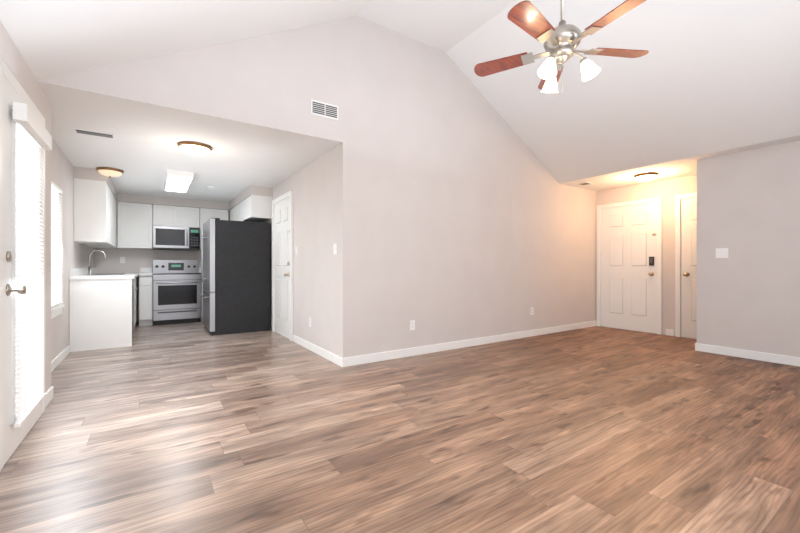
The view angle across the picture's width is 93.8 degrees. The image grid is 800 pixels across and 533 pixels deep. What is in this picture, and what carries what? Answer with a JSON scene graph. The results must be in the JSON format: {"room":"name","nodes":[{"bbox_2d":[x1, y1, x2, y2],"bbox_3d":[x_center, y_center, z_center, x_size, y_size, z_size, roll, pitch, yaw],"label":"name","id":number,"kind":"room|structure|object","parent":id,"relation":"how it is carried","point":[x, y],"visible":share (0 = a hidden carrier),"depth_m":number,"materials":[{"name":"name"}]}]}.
{"room":"living room","nodes":[
{"label":"living room","id":0,"kind":"room"},
{"bbox_2d":[0,21,50,392],"bbox_3d":[-1.575,-0.925,0.866,0.340,3.950,4.870,0,0,-34],"label":"wall","id":1,"kind":"structure","parent":0,"point":[14,61],"depth_m":2.82,"materials":[{"name":"beige paint"}]},
{"bbox_2d":[0,57,44,470],"bbox_3d":[-2.318,-0.013,2.307,0.021,2.125,1.000,0,0,-34],"label":"door frame","id":2,"kind":"structure","parent":1,"relation":"attached to","point":[5,71],"depth_m":1.94,"materials":[{"name":"white wood"}]},
{"bbox_2d":[4,76,42,464],"bbox_3d":[-2.288,0.021,2.326,0.090,2.050,0.850,0,0,-34],"label":"patio door","id":3,"kind":"structure","parent":1,"relation":"in","point":[14,438],"depth_m":2.07,"materials":[{"name":"white metal"}]},
{"bbox_2d":[13,102,51,427],"bbox_3d":[-2.250,-0.007,2.304,0.056,1.775,0.624,0,0,-34],"label":"door blinds","id":4,"kind":"object","parent":1,"relation":"attached to","point":[29,388],"visible":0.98,"depth_m":2.25,"materials":[{"name":"white plastic"}]},
{"bbox_2d":[45,386,52,407],"bbox_3d":[-2.692,1.002,2.859,0.014,0.095,0.315,0,0,-34],"label":"baseboard","id":5,"kind":"structure","parent":1,"relation":"attached to","point":[49,396],"depth_m":2.87,"materials":[{"name":"white wood"}]},
{"bbox_2d":[51,139,94,361],"bbox_3d":[-4.314,-0.125,4.702,0.300,2.350,4.550,0,0,-34],"label":"wall","id":6,"kind":"structure","parent":0,"point":[74,254],"depth_m":4.39,"materials":[{"name":"beige paint"}]},
{"bbox_2d":[51,186,64,318],"bbox_3d":[-3.538,-0.170,3.788,0.091,1.380,0.850,0,0,-34],"label":"kitchen window","id":7,"kind":"structure","parent":6,"relation":"in","point":[56,311],"depth_m":4.04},
{"bbox_2d":[51,181,62,307],"bbox_3d":[-3.511,-0.215,3.807,0.027,1.230,0.710,0,0,-34],"label":"window blinds","id":8,"kind":"object","parent":7,"relation":"attached to","point":[59,190],"visible":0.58,"depth_m":3.86,"materials":[{"name":"white plastic"}]},
{"bbox_2d":[51,345,69,371],"bbox_3d":[-3.467,1.002,3.716,0.014,0.095,1.970,0,0,-34],"label":"baseboard","id":9,"kind":"structure","parent":6,"relation":"attached to","point":[59,358],"depth_m":4.07,"materials":[{"name":"white wood"}]},
{"bbox_2d":[69,268,95,275],"bbox_3d":[-4.733,0.070,5.625,0.020,0.100,2.542,0,0,-34],"label":"backsplash","id":10,"kind":"structure","parent":6,"relation":"attached to","point":[72,271],"depth_m":5.03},
{"bbox_2d":[74,178,109,245],"bbox_3d":[-4.225,-0.739,5.141,0.330,0.818,0.479,0,0,-34],"label":"upper cabinet","id":11,"kind":"object","parent":6,"relation":"attached to","point":[95,213],"depth_m":4.95,"materials":[{"name":"grey wood"}]},
{"bbox_2d":[90,198,116,247],"bbox_3d":[-4.997,-0.739,6.299,0.330,0.818,0.458,0,0,-34],"label":"upper cabinet","id":12,"kind":"object","parent":6,"relation":"attached to","point":[115,202],"depth_m":6.37,"materials":[{"name":"grey wood"}]},
{"bbox_2d":[110,190,113,245],"bbox_3d":[-4.486,-0.739,5.533,0.330,0.818,0.462,0,0,-34],"label":"upper cabinet","id":13,"kind":"object","parent":6,"relation":"attached to","point":[111,195],"depth_m":5.72,"materials":[{"name":"grey wood"}]},
{"bbox_2d":[74,166,117,201],"bbox_3d":[-4.600,-1.225,5.713,0.345,0.150,1.850,0,0,-34],"label":"soffit","id":14,"kind":"structure","parent":0,"point":[86,173],"depth_m":4.96,"materials":[{"name":"beige paint"}]},
{"bbox_2d":[95,206,229,321],"bbox_3d":[-4.444,-0.125,7.421,2.740,2.350,0.120,0,0,-34],"label":"wall","id":15,"kind":"structure","parent":0,"point":[136,260],"depth_m":7.02,"materials":[{"name":"beige paint"}]},
{"bbox_2d":[120,257,124,262],"bbox_3d":[-5.116,-0.120,6.896,0.072,0.116,0.008,0,0,-34],"label":"outlet","id":16,"kind":"object","parent":15,"relation":"attached to","point":[122,259],"visible":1,"depth_m":6.89,"materials":[{"name":"white plastic"}]},
{"bbox_2d":[117,202,151,248],"bbox_3d":[-4.858,-0.739,6.870,0.517,0.818,0.330,0,0,-34],"label":"upper cabinet","id":17,"kind":"object","parent":15,"relation":"attached to","point":[134,225],"visible":1,"depth_m":6.73,"materials":[{"name":"grey wood"}]},
{"bbox_2d":[153,204,198,227],"bbox_3d":[-4.322,-0.952,7.228,0.760,0.393,0.330,0,0,-34],"label":"upper cabinet","id":18,"kind":"object","parent":15,"relation":"attached to","point":[172,216],"visible":0.96,"depth_m":7.08,"materials":[{"name":"grey wood"}]},
{"bbox_2d":[153,226,199,250],"bbox_3d":[-4.290,-0.535,7.180,0.760,0.430,0.445,0,0,-34],"label":"microwave","id":19,"kind":"object","parent":18,"relation":"attached to","point":[174,238],"visible":1,"depth_m":7.04,"materials":[{"name":"grey metal"}]},
{"bbox_2d":[199,208,227,249],"bbox_3d":[-3.785,-0.739,7.585,0.517,0.818,0.330,0,0,-34],"label":"upper cabinet","id":20,"kind":"object","parent":15,"relation":"attached to","point":[205,214],"visible":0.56,"depth_m":7.39,"materials":[{"name":"grey wood"}]},
{"bbox_2d":[118,193,229,211],"bbox_3d":[-4.316,-1.225,7.228,2.500,0.150,0.345,0,0,-34],"label":"soffit","id":21,"kind":"structure","parent":0,"point":[122,197],"depth_m":7.04,"materials":[{"name":"beige paint"}]},
{"bbox_2d":[229,185,272,209],"bbox_3d":[-2.780,-1.225,6.866,0.345,0.150,1.950,0,0,-34],"label":"soffit","id":22,"kind":"structure","parent":0,"point":[251,190],"depth_m":6.12,"materials":[{"name":"beige paint"}]},
{"bbox_2d":[262,146,337,355],"bbox_3d":[-2.001,-0.125,6.118,0.120,2.350,5.000,0,0,-34],"label":"wall","id":23,"kind":"structure","parent":0,"point":[313,185],"depth_m":4.55,"materials":[{"name":"beige paint"}]},
{"bbox_2d":[230,195,271,221],"bbox_3d":[-2.779,-0.969,6.874,0.330,0.358,1.958,0,0,-34],"label":"upper cabinet","id":24,"kind":"object","parent":23,"relation":"attached to","point":[254,208],"visible":0.75,"depth_m":6.12,"materials":[{"name":"grey wood"}]},
{"bbox_2d":[274,197,289,338],"bbox_3d":[-1.815,0.021,5.653,0.080,2.050,0.860,0,0,-34],"label":"door","id":25,"kind":"structure","parent":23,"relation":"in","point":[282,267],"depth_m":5.65,"materials":[{"name":"white wood"}]},
{"bbox_2d":[272,190,292,340],"bbox_3d":[-1.792,-0.010,5.668,0.031,2.120,1.000,0,0,-34],"label":"door frame","id":26,"kind":"structure","parent":23,"relation":"attached to","point":[283,197],"depth_m":5.26,"materials":[{"name":"white wood"}]},
{"bbox_2d":[293,335,342,366],"bbox_3d":[-1.043,1.002,4.561,0.014,0.095,1.614,0,0,-34],"label":"baseboard","id":27,"kind":"structure","parent":23,"relation":"attached to","point":[329,356],"depth_m":4.41,"materials":[{"name":"white wood"}]},
{"bbox_2d":[334,243,336,253],"bbox_3d":[-0.707,-0.190,4.060,0.010,0.116,0.072,0,0,-34],"label":"light switch","id":28,"kind":"object","parent":23,"relation":"attached to","point":[335,248],"visible":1,"depth_m":4.04,"materials":[{"name":"white plastic"}]},
{"bbox_2d":[37,16,595,357],"bbox_3d":[0.368,-0.925,4.621,7.640,3.950,0.120,0,0,-34],"label":"wall","id":29,"kind":"structure","parent":0,"point":[463,214],"depth_m":4.36,"materials":[{"name":"beige paint"}]},
{"bbox_2d":[311,99,337,119],"bbox_3d":[-0.760,-1.585,3.789,0.290,0.145,0.011,0,0,-34],"label":"air vent","id":30,"kind":"object","parent":29,"relation":"in","point":[323,109],"visible":1,"depth_m":3.78,"materials":[{"name":"white metal"}]},
{"bbox_2d":[410,320,414,329],"bbox_3d":[0.146,0.690,4.395,0.072,0.116,0.008,0,0,-34],"label":"outlet","id":31,"kind":"object","parent":29,"relation":"attached to","point":[412,324],"visible":1,"depth_m":4.39,"materials":[{"name":"white plastic"}]},
{"bbox_2d":[343,321,595,366],"bbox_3d":[1.445,1.002,5.258,4.900,0.095,0.014,0,0,-34],"label":"baseboard","id":32,"kind":"structure","parent":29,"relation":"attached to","point":[374,357],"depth_m":4.74,"materials":[{"name":"white wood"}]},
{"bbox_2d":[530,307,533,314],"bbox_3d":[1.984,0.670,5.622,0.072,0.116,0.008,0,0,-34],"label":"outlet","id":33,"kind":"object","parent":29,"relation":"attached to","point":[531,310],"visible":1,"depth_m":5.62,"materials":[{"name":"white plastic"}]},
{"bbox_2d":[0,321,799,532],"bbox_3d":[0.166,1.100,4.834,8.300,0.100,10.100,0,0,-34],"label":"floor","id":34,"kind":"structure","parent":0,"point":[196,427],"depth_m":2.26,"materials":[{"name":"brown wood"}]},
{"bbox_2d":[69,280,136,351],"bbox_3d":[-3.968,0.605,5.025,0.626,0.890,0.645,0,0,-34],"label":"base cabinet","id":35,"kind":"object","parent":34,"relation":"on","point":[102,310],"depth_m":4.75,"materials":[{"name":"white wood"}]},
{"bbox_2d":[69,272,138,279],"bbox_3d":[-4.471,0.140,5.800,0.650,0.040,2.542,0,0,-34],"label":"countertop","id":36,"kind":"structure","parent":35,"relation":"on","point":[95,276],"depth_m":4.85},
{"bbox_2d":[87,250,105,274],"bbox_3d":[-4.363,-0.063,5.383,0.207,0.355,0.094,0,0,-34],"label":"faucet","id":37,"kind":"object","parent":36,"relation":"on","point":[89,270],"visible":1,"depth_m":5.32,"materials":[{"name":"silver metal"}]},
{"bbox_2d":[139,268,152,325],"bbox_3d":[-4.632,0.535,6.819,0.199,1.030,0.666,0,0,-34],"label":"base cabinet","id":38,"kind":"object","parent":34,"relation":"on","point":[145,297],"visible":1,"depth_m":6.58,"materials":[{"name":"white wood"}]},
{"bbox_2d":[153,260,200,324],"bbox_3d":[-4.204,0.463,7.052,0.760,1.175,0.701,0,0,-34],"label":"range","id":39,"kind":"object","parent":34,"relation":"on","point":[176,291],"visible":0.94,"depth_m":6.85,"materials":[{"name":"grey metal"}]},
{"bbox_2d":[198,267,203,321],"bbox_3d":[-3.551,0.535,7.540,0.857,1.030,0.666,0,0,-34],"label":"base cabinet","id":40,"kind":"object","parent":34,"relation":"on","point":[202,289],"visible":0.12,"depth_m":7.07,"materials":[{"name":"grey"}]},
{"bbox_2d":[199,218,269,335],"bbox_3d":[-2.783,0.154,6.258,0.956,1.792,0.900,0,0,-34],"label":"refrigerator","id":41,"kind":"object","parent":34,"relation":"on","point":[235,269],"visible":1,"depth_m":5.90,"materials":[{"name":"black metal"}]},
{"bbox_2d":[0,0,799,201],"bbox_3d":[-0.298,-2.026,4.519,6.420,1.508,9.530,0,0,-34],"label":"ceiling","id":42,"kind":"structure","parent":0,"point":[702,77],"depth_m":3.77,"materials":[{"name":"white paint"}]},
{"bbox_2d":[74,128,114,137],"bbox_3d":[-2.966,-1.292,3.635,0.300,0.012,0.120,0,0,-34],"label":"ceiling vent","id":43,"kind":"object","parent":42,"relation":"in","point":[95,133],"visible":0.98,"depth_m":3.62,"materials":[{"name":"white metal"}]},
{"bbox_2d":[96,167,123,177],"bbox_3d":[-3.886,-1.246,5.017,0.300,0.106,0.300,0,0,-34],"label":"kitchen ceiling light","id":44,"kind":"object","parent":42,"relation":"attached to","point":[110,172],"visible":1,"depth_m":4.94,"materials":[{"name":"beige glass"}]},
{"bbox_2d":[164,169,193,192],"bbox_3d":[-3.324,-1.260,5.596,0.320,0.080,1.240,0,0,-34],"label":"fluorescent ceiling light","id":45,"kind":"object","parent":42,"relation":"attached to","point":[177,181],"visible":1,"depth_m":5.33,"materials":[{"name":"white plastic"}]},
{"bbox_2d":[177,141,211,155],"bbox_3d":[-2.208,-1.246,4.032,0.330,0.106,0.330,0,0,-34],"label":"kitchen ceiling light","id":46,"kind":"object","parent":42,"relation":"attached to","point":[195,148],"visible":0.98,"depth_m":3.94,"materials":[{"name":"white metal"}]},
{"bbox_2d":[474,0,648,92],"bbox_3d":[1.115,-1.950,2.553,1.184,1.460,1.185,0,0,-34],"label":"ceiling fan","id":47,"kind":"object","parent":42,"relation":"hanging from","point":[561,41],"visible":1,"depth_m":2.50,"materials":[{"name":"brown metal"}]},
{"bbox_2d":[596,175,696,338],"bbox_3d":[4.722,-0.150,4.868,0.120,2.400,4.540,0,0,-34],"label":"wall","id":48,"kind":"structure","parent":0,"point":[667,190],"depth_m":5.72,"materials":[{"name":"beige paint"}]},
{"bbox_2d":[601,202,656,333],"bbox_3d":[3.732,0.021,6.167,0.080,2.050,0.870,0,0,-34],"label":"entry door","id":49,"kind":"structure","parent":48,"relation":"in","point":[628,267],"depth_m":6.16,"materials":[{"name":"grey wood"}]},
{"bbox_2d":[596,197,661,334],"bbox_3d":[3.754,-0.010,6.182,0.031,2.120,1.010,0,0,-34],"label":"door frame","id":50,"kind":"structure","parent":48,"relation":"attached to","point":[658,200],"depth_m":6.01,"materials":[{"name":"white wood"}]},
{"bbox_2d":[666,329,673,335],"bbox_3d":[4.101,1.002,5.680,0.014,0.095,0.110,0,0,-34],"label":"baseboard","id":51,"kind":"structure","parent":48,"relation":"attached to","point":[669,332],"depth_m":5.67,"materials":[{"name":"white wood"}]},
{"bbox_2d":[675,192,696,336],"bbox_3d":[4.370,-0.010,5.258,0.031,2.120,0.850,0,0,-34],"label":"door frame","id":52,"kind":"structure","parent":48,"relation":"attached to","point":[678,198],"depth_m":5.57,"materials":[{"name":"white wood"}]},
{"bbox_2d":[681,197,696,338],"bbox_3d":[4.348,0.021,5.244,0.080,2.050,0.710,0,0,-34],"label":"closet door","id":53,"kind":"structure","parent":48,"relation":"in","point":[688,267],"depth_m":5.47,"materials":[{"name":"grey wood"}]},
{"bbox_2d":[561,135,799,190],"bbox_3d":[4.277,-1.380,4.535,1.210,0.100,4.460,0,0,-34],"label":"ceiling","id":54,"kind":"structure","parent":0,"point":[684,167],"depth_m":5.29,"materials":[{"name":"white paint"}]},
{"bbox_2d":[634,172,658,181],"bbox_3d":[3.563,-1.276,5.417,0.300,0.106,0.300,0,0,-34],"label":"ceiling light","id":55,"kind":"object","parent":54,"relation":"attached to","point":[646,177],"visible":1,"depth_m":5.33,"materials":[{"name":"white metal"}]},
{"bbox_2d":[696,140,799,366],"bbox_3d":[4.453,-0.140,3.637,0.134,2.380,2.550,0,0,-34],"label":"wall","id":56,"kind":"structure","parent":0,"point":[748,217],"depth_m":4.24,"materials":[{"name":"beige paint"}]},
{"bbox_2d":[716,248,727,257],"bbox_3d":[3.836,-0.160,4.457,0.010,0.116,0.118,0,0,-34],"label":"light switch","id":57,"kind":"object","parent":56,"relation":"attached to","point":[721,252],"visible":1,"depth_m":4.46,"materials":[{"name":"white plastic"}]}
]}

